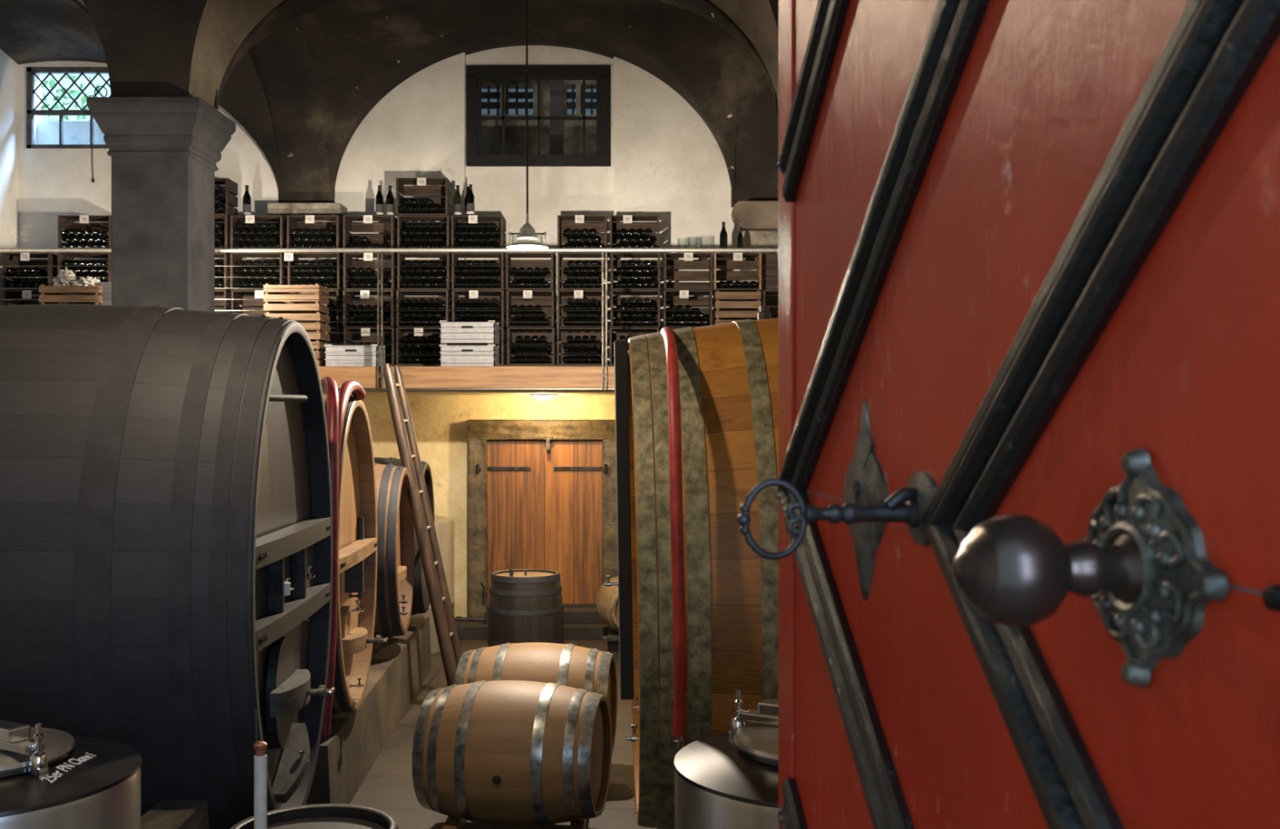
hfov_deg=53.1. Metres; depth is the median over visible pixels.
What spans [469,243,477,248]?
wine bottle
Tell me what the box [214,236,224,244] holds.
wine bottle
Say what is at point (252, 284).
wine bottle
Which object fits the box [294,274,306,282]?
wine bottle
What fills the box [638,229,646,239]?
wine bottle
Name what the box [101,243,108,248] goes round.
wine bottle
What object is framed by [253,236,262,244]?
wine bottle
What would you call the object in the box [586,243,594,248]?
wine bottle
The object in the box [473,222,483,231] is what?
wine bottle
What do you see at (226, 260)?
crate
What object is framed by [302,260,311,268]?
wine bottle
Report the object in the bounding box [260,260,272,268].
wine bottle
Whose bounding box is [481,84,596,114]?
window
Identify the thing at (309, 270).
wine bottle
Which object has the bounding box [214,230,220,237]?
wine bottle
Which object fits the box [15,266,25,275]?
wine bottle
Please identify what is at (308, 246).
wine bottle
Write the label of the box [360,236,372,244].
wine bottle
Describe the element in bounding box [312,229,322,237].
wine bottle
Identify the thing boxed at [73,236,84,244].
wine bottle
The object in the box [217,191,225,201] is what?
wine bottle
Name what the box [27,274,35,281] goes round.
wine bottle
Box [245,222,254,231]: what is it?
wine bottle
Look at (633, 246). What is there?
wine bottle
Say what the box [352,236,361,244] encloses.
wine bottle
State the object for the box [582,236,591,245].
wine bottle
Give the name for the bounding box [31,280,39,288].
wine bottle
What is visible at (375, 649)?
saddle
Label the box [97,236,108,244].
wine bottle
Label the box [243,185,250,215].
wine bottle
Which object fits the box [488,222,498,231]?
wine bottle
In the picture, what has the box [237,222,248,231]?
wine bottle
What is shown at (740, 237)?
wine bottle
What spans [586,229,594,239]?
wine bottle
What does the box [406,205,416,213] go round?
wine bottle
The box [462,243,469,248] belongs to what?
wine bottle
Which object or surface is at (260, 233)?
wine bottle
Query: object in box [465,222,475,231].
wine bottle
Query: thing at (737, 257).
crate
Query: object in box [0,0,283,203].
ceiling
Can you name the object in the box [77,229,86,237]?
wine bottle
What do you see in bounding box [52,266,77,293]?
cloth
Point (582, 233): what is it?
wine bottle
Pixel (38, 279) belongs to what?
wine bottle
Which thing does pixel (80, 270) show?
wine bottle
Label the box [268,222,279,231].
wine bottle
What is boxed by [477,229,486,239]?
wine bottle
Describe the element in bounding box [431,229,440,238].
wine bottle
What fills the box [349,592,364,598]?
tap
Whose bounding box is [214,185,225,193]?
wine bottle
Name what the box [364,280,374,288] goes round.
wine bottle
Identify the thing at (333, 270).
wine bottle
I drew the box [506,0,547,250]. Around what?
pendant lamp
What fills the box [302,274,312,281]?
wine bottle
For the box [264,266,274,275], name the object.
wine bottle
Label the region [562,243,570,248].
wine bottle
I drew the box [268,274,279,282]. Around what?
wine bottle
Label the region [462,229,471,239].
wine bottle
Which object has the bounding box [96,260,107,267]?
wine bottle
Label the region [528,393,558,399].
ceiling lamp
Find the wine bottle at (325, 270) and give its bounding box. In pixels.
[321,266,331,275]
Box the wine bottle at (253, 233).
[248,229,258,237]
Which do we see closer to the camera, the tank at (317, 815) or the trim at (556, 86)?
the tank at (317, 815)
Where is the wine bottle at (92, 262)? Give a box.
[88,260,98,268]
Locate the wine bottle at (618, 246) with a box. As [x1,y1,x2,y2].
[614,243,622,248]
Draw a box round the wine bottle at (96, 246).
[93,243,101,248]
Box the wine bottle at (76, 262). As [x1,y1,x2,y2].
[72,260,83,267]
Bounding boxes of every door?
[467,419,617,617]
[737,0,1279,828]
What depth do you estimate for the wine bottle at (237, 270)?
12.02 m
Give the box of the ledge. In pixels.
[306,614,431,804]
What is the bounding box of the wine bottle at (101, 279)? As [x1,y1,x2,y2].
[96,274,107,281]
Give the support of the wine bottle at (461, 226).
in the crate at (455, 219)
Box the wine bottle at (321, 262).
[317,260,328,268]
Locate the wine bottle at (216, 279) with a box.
[214,274,223,281]
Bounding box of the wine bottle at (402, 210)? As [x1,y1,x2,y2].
[398,205,408,213]
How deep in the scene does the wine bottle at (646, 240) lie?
12.02 m
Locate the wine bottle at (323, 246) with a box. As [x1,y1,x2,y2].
[320,243,328,248]
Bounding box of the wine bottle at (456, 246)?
[453,243,462,248]
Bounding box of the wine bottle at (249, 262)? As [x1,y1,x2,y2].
[244,260,257,268]
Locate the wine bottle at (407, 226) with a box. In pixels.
[404,222,413,231]
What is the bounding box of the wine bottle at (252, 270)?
[248,266,257,275]
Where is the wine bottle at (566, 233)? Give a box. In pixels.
[562,229,571,239]
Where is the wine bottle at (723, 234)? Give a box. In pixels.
[720,222,727,253]
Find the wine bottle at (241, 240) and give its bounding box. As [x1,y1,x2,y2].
[237,236,247,244]
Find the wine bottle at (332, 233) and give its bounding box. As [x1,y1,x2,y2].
[328,229,336,239]
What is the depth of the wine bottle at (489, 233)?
12.02 m
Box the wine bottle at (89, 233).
[84,229,94,237]
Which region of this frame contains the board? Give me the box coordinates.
[390,364,614,366]
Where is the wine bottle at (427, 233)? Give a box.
[423,229,432,238]
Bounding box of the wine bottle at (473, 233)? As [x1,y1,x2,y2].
[469,229,478,239]
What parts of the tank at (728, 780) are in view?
lid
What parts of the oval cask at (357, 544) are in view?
manway door, iron plate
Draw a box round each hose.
[320,376,338,735]
[337,380,365,489]
[660,326,686,749]
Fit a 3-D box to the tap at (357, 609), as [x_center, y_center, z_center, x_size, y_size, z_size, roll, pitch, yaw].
[-1.574,1.060,7.064,0.104,0.075,0.035,0,0,-2]
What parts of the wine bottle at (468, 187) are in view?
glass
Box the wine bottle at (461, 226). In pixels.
[457,222,466,231]
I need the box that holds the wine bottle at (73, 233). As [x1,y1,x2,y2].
[69,229,80,237]
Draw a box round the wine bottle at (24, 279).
[19,274,28,281]
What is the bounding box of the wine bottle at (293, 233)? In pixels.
[289,229,302,238]
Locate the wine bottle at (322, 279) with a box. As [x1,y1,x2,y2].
[318,274,328,282]
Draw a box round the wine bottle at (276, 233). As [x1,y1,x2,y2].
[272,229,279,239]
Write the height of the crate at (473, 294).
0.345 m
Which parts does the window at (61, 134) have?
frame, sill, pull chain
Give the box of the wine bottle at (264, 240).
[261,236,272,244]
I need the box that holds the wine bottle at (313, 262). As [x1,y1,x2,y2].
[310,260,321,268]
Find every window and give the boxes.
[26,66,111,182]
[466,65,610,166]
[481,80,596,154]
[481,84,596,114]
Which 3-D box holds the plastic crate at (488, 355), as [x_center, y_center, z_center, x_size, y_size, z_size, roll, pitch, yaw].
[-1.512,-0.513,11.377,0.489,0.207,0.366,0,0,0]
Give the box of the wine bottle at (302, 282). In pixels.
[297,280,306,284]
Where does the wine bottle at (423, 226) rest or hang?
in the crate at (401, 219)
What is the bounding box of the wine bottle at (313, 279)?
[310,274,319,282]
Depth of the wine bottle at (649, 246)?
12.02 m
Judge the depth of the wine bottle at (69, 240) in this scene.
12.02 m
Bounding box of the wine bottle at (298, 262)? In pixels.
[294,260,306,268]
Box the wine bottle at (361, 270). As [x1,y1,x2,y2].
[357,266,368,275]
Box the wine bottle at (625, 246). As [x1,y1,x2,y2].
[622,243,631,248]
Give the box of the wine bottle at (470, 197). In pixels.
[466,184,474,215]
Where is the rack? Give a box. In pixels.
[442,814,586,828]
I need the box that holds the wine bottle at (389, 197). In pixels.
[386,185,394,216]
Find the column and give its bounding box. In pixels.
[86,97,235,311]
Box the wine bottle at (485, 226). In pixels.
[481,222,490,231]
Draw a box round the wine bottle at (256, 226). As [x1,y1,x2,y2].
[253,222,264,231]
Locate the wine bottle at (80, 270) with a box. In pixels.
[76,266,86,275]
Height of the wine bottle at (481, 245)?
0.073 m
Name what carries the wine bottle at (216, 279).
in the crate at (226, 260)
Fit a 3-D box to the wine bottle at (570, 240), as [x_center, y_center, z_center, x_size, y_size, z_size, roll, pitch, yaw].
[-0.653,-1.634,12.163,0.073,0.071,0.300,0,0,0]
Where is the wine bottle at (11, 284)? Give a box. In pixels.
[7,280,17,288]
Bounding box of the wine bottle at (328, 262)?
[325,260,337,268]
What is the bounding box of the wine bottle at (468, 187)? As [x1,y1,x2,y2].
[464,186,469,215]
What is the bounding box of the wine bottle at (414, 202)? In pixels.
[410,199,418,208]
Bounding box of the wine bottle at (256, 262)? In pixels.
[253,260,262,268]
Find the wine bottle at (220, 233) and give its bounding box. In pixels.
[217,229,224,239]
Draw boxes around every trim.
[77,0,111,91]
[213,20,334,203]
[267,203,347,222]
[317,366,614,387]
[321,387,614,389]
[454,606,610,639]
[549,80,563,154]
[731,44,778,207]
[731,200,778,233]
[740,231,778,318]
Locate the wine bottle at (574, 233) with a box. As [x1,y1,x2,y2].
[570,229,578,239]
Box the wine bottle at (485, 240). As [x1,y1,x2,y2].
[481,236,489,245]
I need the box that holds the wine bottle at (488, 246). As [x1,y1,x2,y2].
[485,243,493,248]
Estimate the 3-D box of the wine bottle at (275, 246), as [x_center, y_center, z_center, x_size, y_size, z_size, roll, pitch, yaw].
[-3.414,-1.570,12.160,0.073,0.072,0.300,0,0,0]
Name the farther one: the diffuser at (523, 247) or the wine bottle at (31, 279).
the wine bottle at (31, 279)
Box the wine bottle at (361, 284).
[357,280,366,288]
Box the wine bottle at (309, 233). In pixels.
[305,229,317,238]
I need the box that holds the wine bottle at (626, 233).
[622,229,631,239]
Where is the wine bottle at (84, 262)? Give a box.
[80,260,89,268]
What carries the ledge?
on the floor
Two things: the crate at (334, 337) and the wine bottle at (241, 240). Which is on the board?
the crate at (334, 337)
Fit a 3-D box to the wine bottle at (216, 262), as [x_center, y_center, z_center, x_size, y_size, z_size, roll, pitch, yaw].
[-3.979,-1.411,12.165,0.072,0.073,0.300,0,0,0]
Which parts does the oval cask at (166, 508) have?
manway door, black panel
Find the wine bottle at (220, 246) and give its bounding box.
[217,243,224,248]
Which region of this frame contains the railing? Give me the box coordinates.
[0,248,778,388]
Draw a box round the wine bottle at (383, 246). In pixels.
[380,243,391,248]
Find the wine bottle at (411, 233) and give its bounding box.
[408,229,417,238]
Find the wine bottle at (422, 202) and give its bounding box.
[417,199,427,208]
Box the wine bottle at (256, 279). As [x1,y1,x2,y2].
[253,274,265,282]
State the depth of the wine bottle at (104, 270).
12.02 m
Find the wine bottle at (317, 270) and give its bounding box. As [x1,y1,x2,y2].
[314,266,324,275]
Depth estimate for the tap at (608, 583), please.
5.75 m
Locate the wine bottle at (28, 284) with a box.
[23,280,33,288]
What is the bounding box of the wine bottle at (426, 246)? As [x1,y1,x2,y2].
[423,243,431,248]
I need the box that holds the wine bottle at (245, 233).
[241,229,253,238]
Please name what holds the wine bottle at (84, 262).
in the crate at (62, 258)
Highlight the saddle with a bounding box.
[371,637,383,657]
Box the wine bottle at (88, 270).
[84,266,93,275]
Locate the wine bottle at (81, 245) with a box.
[77,243,85,248]
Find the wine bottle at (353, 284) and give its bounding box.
[349,280,359,288]
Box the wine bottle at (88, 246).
[85,243,93,248]
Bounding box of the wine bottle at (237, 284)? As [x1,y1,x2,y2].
[233,280,243,288]
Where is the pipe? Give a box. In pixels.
[454,616,484,620]
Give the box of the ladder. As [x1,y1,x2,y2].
[382,363,462,686]
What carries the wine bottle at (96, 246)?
in the crate at (65, 222)
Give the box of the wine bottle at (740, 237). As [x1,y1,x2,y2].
[737,226,743,253]
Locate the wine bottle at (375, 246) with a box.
[372,243,380,248]
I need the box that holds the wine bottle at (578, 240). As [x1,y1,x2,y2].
[574,236,582,246]
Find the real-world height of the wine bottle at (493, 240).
0.072 m
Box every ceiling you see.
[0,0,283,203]
[217,0,775,204]
[322,389,614,395]
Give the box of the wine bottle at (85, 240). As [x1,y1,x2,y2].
[81,236,91,244]
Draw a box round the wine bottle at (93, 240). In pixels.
[88,236,99,244]
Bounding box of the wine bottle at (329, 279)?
[325,274,337,282]
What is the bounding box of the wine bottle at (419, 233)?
[415,229,426,238]
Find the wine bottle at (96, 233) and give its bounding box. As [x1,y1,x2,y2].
[93,229,108,238]
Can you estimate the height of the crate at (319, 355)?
0.245 m
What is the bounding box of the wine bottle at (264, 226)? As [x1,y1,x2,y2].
[261,222,271,231]
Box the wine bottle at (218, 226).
[214,222,224,231]
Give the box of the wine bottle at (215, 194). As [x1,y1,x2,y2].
[214,192,223,201]
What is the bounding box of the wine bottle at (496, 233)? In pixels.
[493,229,500,239]
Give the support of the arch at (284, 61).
attached to the wall at (666, 162)
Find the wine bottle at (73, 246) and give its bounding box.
[69,243,78,248]
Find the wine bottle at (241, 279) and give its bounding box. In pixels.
[237,274,249,282]
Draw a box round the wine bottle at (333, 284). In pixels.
[329,280,337,288]
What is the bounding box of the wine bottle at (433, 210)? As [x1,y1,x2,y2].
[430,205,439,213]
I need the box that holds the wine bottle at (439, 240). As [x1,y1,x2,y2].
[435,236,445,245]
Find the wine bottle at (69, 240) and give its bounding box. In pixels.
[65,236,75,244]
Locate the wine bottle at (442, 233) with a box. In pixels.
[439,229,446,239]
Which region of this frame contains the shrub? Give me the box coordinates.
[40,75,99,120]
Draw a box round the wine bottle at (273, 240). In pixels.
[268,236,279,244]
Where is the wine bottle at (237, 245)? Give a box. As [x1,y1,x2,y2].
[233,243,241,248]
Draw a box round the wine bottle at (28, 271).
[23,266,32,275]
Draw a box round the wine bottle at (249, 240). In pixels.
[245,236,257,244]
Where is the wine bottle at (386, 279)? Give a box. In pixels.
[379,274,388,281]
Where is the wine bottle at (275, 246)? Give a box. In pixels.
[272,243,279,248]
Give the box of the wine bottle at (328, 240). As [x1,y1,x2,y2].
[324,236,336,244]
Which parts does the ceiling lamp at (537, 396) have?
plate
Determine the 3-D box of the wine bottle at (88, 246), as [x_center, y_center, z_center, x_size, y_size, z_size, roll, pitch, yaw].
[-5.173,-1.570,12.167,0.072,0.073,0.300,0,0,0]
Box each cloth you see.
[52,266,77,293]
[71,275,100,285]
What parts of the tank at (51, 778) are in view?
lid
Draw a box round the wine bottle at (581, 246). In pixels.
[578,243,586,248]
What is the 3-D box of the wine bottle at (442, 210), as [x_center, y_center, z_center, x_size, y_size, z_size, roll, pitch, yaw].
[-1.864,-1.922,12.168,0.073,0.072,0.300,0,0,0]
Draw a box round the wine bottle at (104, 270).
[100,266,107,275]
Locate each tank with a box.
[0,719,142,828]
[230,803,398,828]
[673,688,778,828]
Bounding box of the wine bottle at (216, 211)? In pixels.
[214,205,220,213]
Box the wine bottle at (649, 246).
[646,243,653,248]
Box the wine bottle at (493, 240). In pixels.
[488,236,498,245]
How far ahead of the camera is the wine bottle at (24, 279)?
12.02 m
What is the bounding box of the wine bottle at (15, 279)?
[11,274,21,281]
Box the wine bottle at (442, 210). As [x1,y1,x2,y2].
[437,205,445,213]
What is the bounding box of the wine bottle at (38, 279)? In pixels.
[35,274,52,281]
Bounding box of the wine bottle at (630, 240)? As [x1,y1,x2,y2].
[626,236,634,246]
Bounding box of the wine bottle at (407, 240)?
[404,236,413,244]
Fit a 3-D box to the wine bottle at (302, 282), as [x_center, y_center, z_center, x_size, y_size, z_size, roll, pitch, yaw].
[-3.173,-1.218,12.160,0.073,0.072,0.300,0,0,0]
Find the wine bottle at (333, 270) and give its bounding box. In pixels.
[329,266,337,276]
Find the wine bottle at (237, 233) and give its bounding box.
[233,229,243,237]
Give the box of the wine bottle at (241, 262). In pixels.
[237,260,247,268]
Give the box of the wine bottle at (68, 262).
[65,260,74,268]
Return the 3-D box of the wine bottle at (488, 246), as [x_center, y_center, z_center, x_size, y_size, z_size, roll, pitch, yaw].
[-1.417,-1.570,12.166,0.072,0.073,0.300,0,0,0]
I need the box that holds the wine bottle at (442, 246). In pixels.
[439,243,446,248]
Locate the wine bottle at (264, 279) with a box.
[261,274,271,281]
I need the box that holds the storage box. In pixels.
[99,281,111,305]
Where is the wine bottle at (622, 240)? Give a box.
[618,236,626,245]
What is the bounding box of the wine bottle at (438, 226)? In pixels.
[435,222,445,231]
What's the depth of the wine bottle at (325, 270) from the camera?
12.02 m
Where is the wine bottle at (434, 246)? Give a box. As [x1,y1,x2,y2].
[431,243,439,248]
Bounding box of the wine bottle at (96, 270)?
[93,266,102,275]
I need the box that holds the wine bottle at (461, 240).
[457,236,467,245]
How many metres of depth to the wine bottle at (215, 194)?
12.02 m
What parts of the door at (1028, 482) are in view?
chevron moulding, keyhole plate, chevron moulding, knob, chevron moulding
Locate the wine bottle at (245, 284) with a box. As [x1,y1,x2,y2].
[241,280,250,288]
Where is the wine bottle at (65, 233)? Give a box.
[62,229,71,237]
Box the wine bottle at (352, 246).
[349,243,357,248]
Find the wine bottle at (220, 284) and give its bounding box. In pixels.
[216,280,223,288]
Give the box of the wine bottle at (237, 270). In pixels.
[233,266,242,275]
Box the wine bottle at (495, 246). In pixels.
[493,243,500,248]
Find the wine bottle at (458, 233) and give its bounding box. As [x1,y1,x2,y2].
[453,229,462,238]
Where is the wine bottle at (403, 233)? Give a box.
[400,229,410,238]
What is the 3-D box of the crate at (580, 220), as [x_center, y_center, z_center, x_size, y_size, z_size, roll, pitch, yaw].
[-0.543,-1.694,12.147,0.463,0.345,0.318,0,0,0]
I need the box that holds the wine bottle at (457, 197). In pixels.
[453,185,462,215]
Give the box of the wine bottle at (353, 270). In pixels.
[349,266,359,275]
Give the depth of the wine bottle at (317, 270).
12.02 m
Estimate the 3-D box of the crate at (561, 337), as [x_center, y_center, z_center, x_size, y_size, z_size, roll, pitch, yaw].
[-0.547,-0.637,12.155,0.463,0.345,0.312,0,0,0]
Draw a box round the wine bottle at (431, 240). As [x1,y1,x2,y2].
[427,236,437,245]
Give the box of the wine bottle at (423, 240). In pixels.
[419,236,429,244]
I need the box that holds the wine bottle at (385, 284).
[382,280,391,288]
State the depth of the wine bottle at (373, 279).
12.01 m
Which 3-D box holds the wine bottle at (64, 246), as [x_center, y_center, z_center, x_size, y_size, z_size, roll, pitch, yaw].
[-5.394,-1.570,12.167,0.072,0.073,0.300,0,0,0]
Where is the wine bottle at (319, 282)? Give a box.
[314,280,322,286]
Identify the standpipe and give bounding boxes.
[253,709,266,828]
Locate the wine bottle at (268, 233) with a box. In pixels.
[264,229,274,237]
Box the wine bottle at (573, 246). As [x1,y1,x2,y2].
[570,243,578,248]
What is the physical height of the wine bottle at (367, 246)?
0.073 m
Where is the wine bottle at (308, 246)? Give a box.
[305,243,313,248]
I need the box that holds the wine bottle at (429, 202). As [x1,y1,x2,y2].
[426,199,436,208]
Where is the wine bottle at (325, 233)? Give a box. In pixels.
[320,229,333,238]
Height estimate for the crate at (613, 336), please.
0.345 m
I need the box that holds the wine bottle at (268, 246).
[265,243,272,248]
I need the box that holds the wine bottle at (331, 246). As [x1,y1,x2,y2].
[328,243,336,248]
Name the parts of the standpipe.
rod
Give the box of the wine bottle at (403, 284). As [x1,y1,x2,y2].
[400,280,410,288]
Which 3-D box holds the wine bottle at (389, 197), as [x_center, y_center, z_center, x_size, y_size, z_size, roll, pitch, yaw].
[-2.369,-2.018,12.130,0.074,0.303,0.074,0,0,0]
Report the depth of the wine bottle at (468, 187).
12.18 m
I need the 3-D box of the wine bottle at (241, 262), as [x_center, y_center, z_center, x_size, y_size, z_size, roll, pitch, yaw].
[-3.746,-1.411,12.166,0.072,0.073,0.300,0,0,0]
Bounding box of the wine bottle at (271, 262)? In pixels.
[268,260,279,268]
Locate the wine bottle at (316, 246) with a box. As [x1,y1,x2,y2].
[312,243,321,248]
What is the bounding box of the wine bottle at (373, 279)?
[368,274,377,282]
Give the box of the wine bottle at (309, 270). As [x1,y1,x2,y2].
[306,266,315,275]
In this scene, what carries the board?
on the floor
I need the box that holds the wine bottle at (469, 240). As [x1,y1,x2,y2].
[465,236,474,245]
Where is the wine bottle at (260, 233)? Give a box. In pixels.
[257,229,269,238]
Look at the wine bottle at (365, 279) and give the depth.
12.02 m
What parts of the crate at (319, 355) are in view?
corner post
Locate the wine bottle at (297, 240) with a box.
[293,236,305,244]
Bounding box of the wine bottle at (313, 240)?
[309,236,320,244]
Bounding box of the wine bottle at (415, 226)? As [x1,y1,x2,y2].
[411,222,420,231]
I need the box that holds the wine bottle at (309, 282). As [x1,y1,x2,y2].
[306,280,314,284]
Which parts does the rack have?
rail, rail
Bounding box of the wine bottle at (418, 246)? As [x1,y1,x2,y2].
[415,243,423,248]
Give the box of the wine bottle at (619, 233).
[614,229,622,239]
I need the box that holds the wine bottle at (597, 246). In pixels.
[594,243,601,248]
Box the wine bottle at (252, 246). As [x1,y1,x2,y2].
[248,243,257,248]
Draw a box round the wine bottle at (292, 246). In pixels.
[289,243,297,248]
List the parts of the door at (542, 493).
rail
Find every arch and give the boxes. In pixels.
[111,0,188,97]
[188,0,778,106]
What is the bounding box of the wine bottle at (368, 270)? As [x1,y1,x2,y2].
[364,266,376,275]
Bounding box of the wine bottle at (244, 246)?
[241,243,249,248]
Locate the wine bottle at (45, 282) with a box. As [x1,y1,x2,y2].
[39,280,47,285]
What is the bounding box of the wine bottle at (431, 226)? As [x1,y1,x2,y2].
[427,222,436,231]
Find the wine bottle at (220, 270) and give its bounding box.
[216,266,223,275]
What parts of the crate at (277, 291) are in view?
corner post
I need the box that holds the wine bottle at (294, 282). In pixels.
[290,280,298,284]
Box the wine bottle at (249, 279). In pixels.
[244,274,255,281]
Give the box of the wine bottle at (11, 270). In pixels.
[8,266,17,275]
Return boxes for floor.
[349,639,657,828]
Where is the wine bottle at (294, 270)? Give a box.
[290,266,299,275]
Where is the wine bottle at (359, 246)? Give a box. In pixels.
[356,243,364,248]
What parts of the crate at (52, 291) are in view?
corner post, corner post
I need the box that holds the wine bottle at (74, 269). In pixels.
[69,266,78,274]
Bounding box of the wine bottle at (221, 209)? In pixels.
[217,205,225,213]
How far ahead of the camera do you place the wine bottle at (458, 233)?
12.02 m
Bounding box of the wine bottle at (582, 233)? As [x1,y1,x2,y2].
[578,229,586,239]
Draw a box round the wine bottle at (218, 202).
[214,199,225,207]
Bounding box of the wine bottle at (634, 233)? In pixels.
[631,229,638,239]
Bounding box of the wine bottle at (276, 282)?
[272,280,279,284]
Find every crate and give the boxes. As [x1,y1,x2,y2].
[2,253,64,290]
[3,290,50,305]
[39,284,102,304]
[57,215,111,253]
[57,253,111,281]
[214,177,237,216]
[214,215,236,254]
[214,253,236,291]
[214,290,235,312]
[230,215,290,253]
[230,253,287,290]
[231,290,271,315]
[263,283,328,314]
[264,311,329,342]
[284,253,346,292]
[286,215,344,255]
[311,328,343,361]
[311,340,327,366]
[324,344,385,366]
[327,290,345,328]
[342,215,398,255]
[342,290,398,328]
[343,253,399,292]
[343,328,399,364]
[395,177,452,217]
[395,328,439,364]
[396,290,452,328]
[397,215,452,254]
[397,253,453,292]
[439,320,499,346]
[439,344,499,366]
[451,215,506,256]
[451,253,506,292]
[452,290,506,328]
[453,328,506,364]
[506,253,555,292]
[506,290,555,328]
[506,328,556,364]
[556,328,605,364]
[557,214,607,253]
[557,253,605,290]
[557,290,605,328]
[609,215,659,253]
[609,328,658,364]
[610,253,660,290]
[610,290,660,328]
[663,253,712,290]
[663,290,712,328]
[712,252,761,293]
[713,290,760,324]
[760,253,778,290]
[760,290,778,316]
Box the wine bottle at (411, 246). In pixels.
[408,243,415,248]
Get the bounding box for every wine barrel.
[412,679,612,825]
[453,641,617,754]
[487,568,563,646]
[596,575,618,631]
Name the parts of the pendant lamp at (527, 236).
cord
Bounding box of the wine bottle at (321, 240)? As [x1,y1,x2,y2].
[316,236,325,244]
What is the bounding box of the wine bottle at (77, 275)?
[75,274,81,279]
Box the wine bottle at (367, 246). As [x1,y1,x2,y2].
[364,243,373,248]
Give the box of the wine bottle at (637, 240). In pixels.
[634,236,642,245]
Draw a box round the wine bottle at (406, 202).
[402,199,412,208]
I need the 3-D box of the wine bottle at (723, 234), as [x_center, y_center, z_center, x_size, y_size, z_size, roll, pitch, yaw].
[0.792,-1.669,12.130,0.074,0.309,0.074,0,0,0]
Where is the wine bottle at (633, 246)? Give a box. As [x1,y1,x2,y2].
[631,243,638,248]
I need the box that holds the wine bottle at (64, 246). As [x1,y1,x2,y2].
[62,243,70,248]
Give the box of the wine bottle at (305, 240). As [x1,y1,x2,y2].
[301,236,310,244]
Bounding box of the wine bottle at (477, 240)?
[473,236,482,245]
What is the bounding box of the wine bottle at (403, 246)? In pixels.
[400,243,408,248]
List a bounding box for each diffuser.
[508,244,546,250]
[533,395,551,399]
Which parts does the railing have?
post, handrail, post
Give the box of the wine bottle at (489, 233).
[485,229,494,239]
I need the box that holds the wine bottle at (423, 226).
[419,222,429,231]
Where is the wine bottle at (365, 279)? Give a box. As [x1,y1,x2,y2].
[360,274,371,282]
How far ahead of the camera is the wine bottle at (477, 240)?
12.02 m
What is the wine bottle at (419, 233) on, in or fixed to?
in the crate at (401, 219)
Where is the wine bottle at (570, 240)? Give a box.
[566,236,575,245]
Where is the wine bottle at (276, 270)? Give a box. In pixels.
[272,266,279,275]
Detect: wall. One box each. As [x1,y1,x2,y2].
[0,48,18,305]
[18,45,740,617]
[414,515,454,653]
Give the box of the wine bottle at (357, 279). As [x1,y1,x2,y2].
[353,274,362,282]
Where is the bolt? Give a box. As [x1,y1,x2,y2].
[300,608,309,623]
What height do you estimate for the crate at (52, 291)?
0.243 m
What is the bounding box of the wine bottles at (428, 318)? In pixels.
[322,260,756,363]
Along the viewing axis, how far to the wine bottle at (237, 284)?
12.02 m
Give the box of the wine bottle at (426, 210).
[422,205,431,213]
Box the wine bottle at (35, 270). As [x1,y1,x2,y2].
[31,266,47,275]
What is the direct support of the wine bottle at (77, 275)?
in the crate at (62, 258)
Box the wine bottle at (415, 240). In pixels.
[412,236,422,245]
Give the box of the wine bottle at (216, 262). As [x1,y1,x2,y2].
[214,260,223,268]
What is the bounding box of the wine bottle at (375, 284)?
[373,280,381,288]
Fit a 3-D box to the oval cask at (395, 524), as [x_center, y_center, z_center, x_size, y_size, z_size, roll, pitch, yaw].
[-2.161,0.936,8.818,1.106,1.250,0.983,0,0,-2]
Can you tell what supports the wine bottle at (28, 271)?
in the crate at (8, 259)
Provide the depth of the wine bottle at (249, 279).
12.02 m
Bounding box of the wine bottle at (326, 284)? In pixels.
[321,280,333,288]
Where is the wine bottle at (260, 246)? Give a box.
[257,243,265,248]
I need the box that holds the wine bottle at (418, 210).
[414,205,424,213]
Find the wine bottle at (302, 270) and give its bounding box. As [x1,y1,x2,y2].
[297,266,309,275]
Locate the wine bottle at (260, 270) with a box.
[257,266,266,275]
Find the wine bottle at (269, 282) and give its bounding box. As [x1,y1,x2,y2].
[264,280,272,284]
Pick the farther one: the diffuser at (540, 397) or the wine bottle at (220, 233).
the wine bottle at (220, 233)
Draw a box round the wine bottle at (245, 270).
[241,266,252,275]
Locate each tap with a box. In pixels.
[284,577,293,590]
[298,749,310,764]
[306,564,315,578]
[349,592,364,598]
[349,677,364,687]
[350,599,364,613]
[399,594,408,603]
[400,605,408,614]
[603,574,618,586]
[608,518,617,524]
[625,723,639,742]
[632,696,639,709]
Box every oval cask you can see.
[0,304,334,828]
[323,394,387,713]
[373,456,434,614]
[373,462,414,637]
[603,305,778,828]
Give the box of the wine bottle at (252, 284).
[248,280,258,288]
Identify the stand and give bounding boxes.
[602,626,619,657]
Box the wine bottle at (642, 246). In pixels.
[638,243,646,248]
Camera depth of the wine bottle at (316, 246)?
12.02 m
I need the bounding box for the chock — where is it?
[141,799,208,828]
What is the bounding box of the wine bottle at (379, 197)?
[375,185,383,215]
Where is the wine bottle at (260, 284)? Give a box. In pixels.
[257,280,265,288]
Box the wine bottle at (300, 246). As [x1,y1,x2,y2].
[297,243,306,248]
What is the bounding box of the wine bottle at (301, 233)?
[297,229,306,237]
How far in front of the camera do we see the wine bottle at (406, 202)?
12.02 m
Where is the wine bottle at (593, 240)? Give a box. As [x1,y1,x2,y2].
[590,236,598,246]
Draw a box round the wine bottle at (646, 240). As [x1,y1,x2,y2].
[642,236,649,246]
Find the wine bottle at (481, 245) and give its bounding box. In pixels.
[477,243,485,248]
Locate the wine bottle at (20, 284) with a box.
[15,280,25,288]

